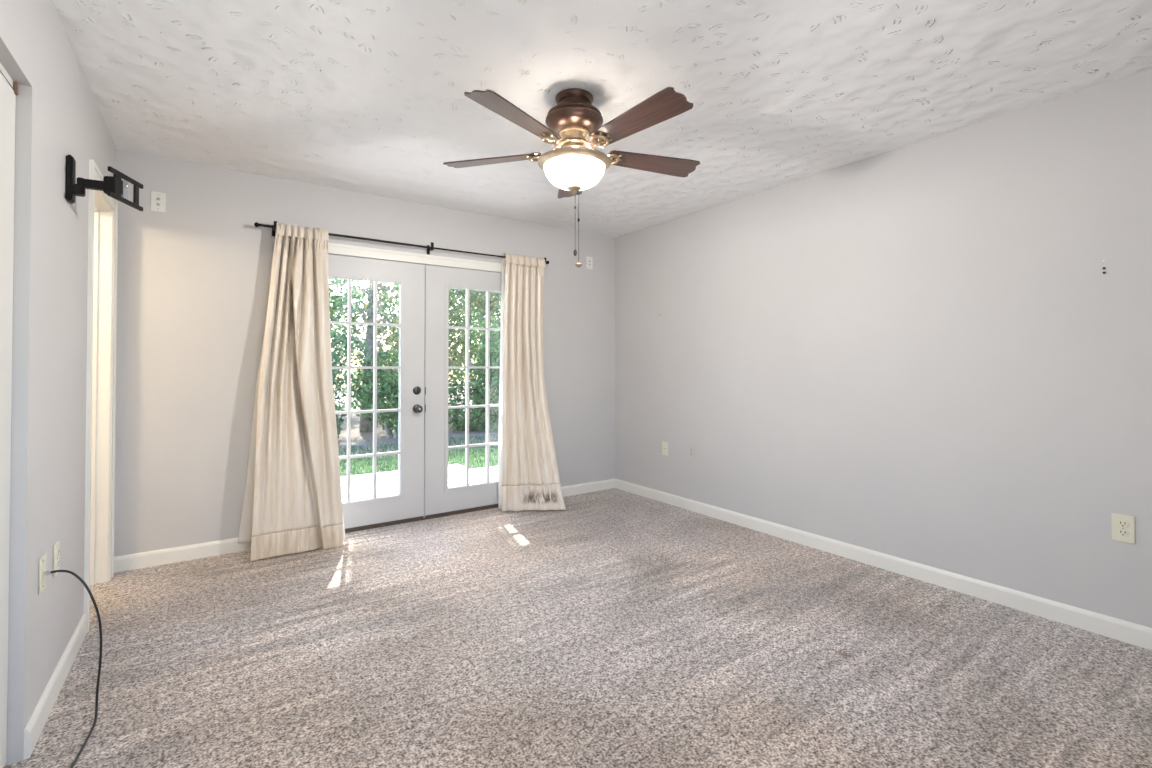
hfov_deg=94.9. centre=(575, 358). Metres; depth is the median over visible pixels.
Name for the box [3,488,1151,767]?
floor
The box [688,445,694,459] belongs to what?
electrical outlet
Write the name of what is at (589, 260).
outlet
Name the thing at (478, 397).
leafy bush
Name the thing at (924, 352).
wall
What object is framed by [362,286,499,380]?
tree
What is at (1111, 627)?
baseboard
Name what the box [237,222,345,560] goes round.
curtain
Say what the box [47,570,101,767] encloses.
cable
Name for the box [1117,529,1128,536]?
receptacle
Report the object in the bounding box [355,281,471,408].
tree
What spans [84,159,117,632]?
trim
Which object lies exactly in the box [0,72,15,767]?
door
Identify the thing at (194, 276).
wall
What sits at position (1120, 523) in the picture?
receptacle
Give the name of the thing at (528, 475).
curtain
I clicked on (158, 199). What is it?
outlet
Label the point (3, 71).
trim
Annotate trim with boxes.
[0,63,13,88]
[13,81,18,95]
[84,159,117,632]
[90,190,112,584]
[328,243,501,272]
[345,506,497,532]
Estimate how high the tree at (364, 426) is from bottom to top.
5.406 m
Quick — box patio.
[340,464,495,500]
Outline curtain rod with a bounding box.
[254,221,548,263]
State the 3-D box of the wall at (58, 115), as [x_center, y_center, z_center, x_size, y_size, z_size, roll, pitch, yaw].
[-1.382,-0.017,1.096,0.120,2.440,4.675,1,-1,-35]
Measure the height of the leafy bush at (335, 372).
2.408 m
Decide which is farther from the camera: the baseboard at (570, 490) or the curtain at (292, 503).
the baseboard at (570, 490)
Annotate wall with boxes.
[0,0,116,765]
[114,150,614,556]
[615,68,1151,627]
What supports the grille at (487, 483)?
attached to the door at (439, 499)
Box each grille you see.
[330,279,400,501]
[448,289,499,485]
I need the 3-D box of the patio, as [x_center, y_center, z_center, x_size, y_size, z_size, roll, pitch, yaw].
[-2.951,1.454,4.472,5.060,0.225,2.374,1,-1,-35]
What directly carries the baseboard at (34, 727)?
attached to the wall at (58, 115)
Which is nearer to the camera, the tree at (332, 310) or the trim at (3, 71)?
the trim at (3, 71)
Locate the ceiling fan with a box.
[443,87,699,267]
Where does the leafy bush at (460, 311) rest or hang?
on the ground at (364, 439)
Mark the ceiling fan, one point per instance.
(573, 119)
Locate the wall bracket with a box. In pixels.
[65,155,142,210]
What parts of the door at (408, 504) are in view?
glazing frame, knob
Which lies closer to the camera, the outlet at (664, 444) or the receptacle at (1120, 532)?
the receptacle at (1120, 532)
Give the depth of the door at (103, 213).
2.90 m
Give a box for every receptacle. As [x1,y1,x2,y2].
[1117,520,1128,527]
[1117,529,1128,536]
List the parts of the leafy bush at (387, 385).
stem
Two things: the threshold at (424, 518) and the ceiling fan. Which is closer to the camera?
the ceiling fan
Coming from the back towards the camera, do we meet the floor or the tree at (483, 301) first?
the tree at (483, 301)
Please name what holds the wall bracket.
attached to the wall at (58, 115)
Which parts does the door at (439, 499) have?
glazing frame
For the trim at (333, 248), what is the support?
attached to the wall at (194, 276)
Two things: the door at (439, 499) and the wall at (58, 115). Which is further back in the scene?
the door at (439, 499)
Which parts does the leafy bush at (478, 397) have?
stem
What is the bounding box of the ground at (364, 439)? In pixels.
[333,383,498,476]
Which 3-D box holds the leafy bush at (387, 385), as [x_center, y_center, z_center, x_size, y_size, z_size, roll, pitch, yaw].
[-3.854,0.735,10.952,1.254,1.962,1.838,0,-1,24]
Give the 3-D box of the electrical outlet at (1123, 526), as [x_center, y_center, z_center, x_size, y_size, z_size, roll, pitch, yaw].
[2.362,0.734,2.284,0.008,0.117,0.072,1,-1,-35]
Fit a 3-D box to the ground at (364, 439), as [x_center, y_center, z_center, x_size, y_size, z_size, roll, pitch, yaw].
[-4.269,1.486,16.688,32.000,0.548,24.000,1,-1,-35]
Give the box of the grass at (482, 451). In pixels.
[339,433,497,476]
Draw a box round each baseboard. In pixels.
[24,613,86,758]
[114,537,250,572]
[561,479,614,496]
[615,479,1151,649]
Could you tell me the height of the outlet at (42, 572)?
0.117 m
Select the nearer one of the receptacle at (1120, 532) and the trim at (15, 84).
the trim at (15, 84)
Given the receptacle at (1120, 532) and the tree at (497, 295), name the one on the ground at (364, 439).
the tree at (497, 295)
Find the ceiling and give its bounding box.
[53,0,1151,236]
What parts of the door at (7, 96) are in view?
panel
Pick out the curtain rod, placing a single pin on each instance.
(256, 224)
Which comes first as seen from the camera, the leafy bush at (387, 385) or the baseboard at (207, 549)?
the baseboard at (207, 549)
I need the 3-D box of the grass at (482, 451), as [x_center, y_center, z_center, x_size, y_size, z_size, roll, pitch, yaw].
[-2.082,1.588,8.699,8.547,0.145,4.143,1,-1,-35]
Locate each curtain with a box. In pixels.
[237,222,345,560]
[498,253,565,511]
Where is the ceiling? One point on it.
(363, 96)
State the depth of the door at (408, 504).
3.98 m
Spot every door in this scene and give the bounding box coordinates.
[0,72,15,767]
[328,254,424,530]
[424,265,501,517]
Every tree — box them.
[329,278,364,410]
[329,279,398,431]
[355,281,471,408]
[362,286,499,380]
[449,289,500,412]
[449,290,500,378]
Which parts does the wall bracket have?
wall plate, swing arm, steel plate, head frame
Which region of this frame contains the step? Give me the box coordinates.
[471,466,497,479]
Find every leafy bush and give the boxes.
[330,325,370,438]
[345,347,398,438]
[390,288,469,405]
[448,308,499,431]
[489,296,500,422]
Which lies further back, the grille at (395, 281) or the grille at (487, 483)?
the grille at (487, 483)
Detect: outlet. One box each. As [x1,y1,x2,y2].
[38,554,46,594]
[53,540,59,576]
[150,191,165,211]
[586,256,592,268]
[662,441,667,455]
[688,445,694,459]
[1111,513,1134,543]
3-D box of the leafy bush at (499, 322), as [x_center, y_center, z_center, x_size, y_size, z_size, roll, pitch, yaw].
[-1.407,-0.416,13.343,2.094,4.324,1.598,1,-1,-35]
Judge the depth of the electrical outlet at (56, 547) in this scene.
1.90 m

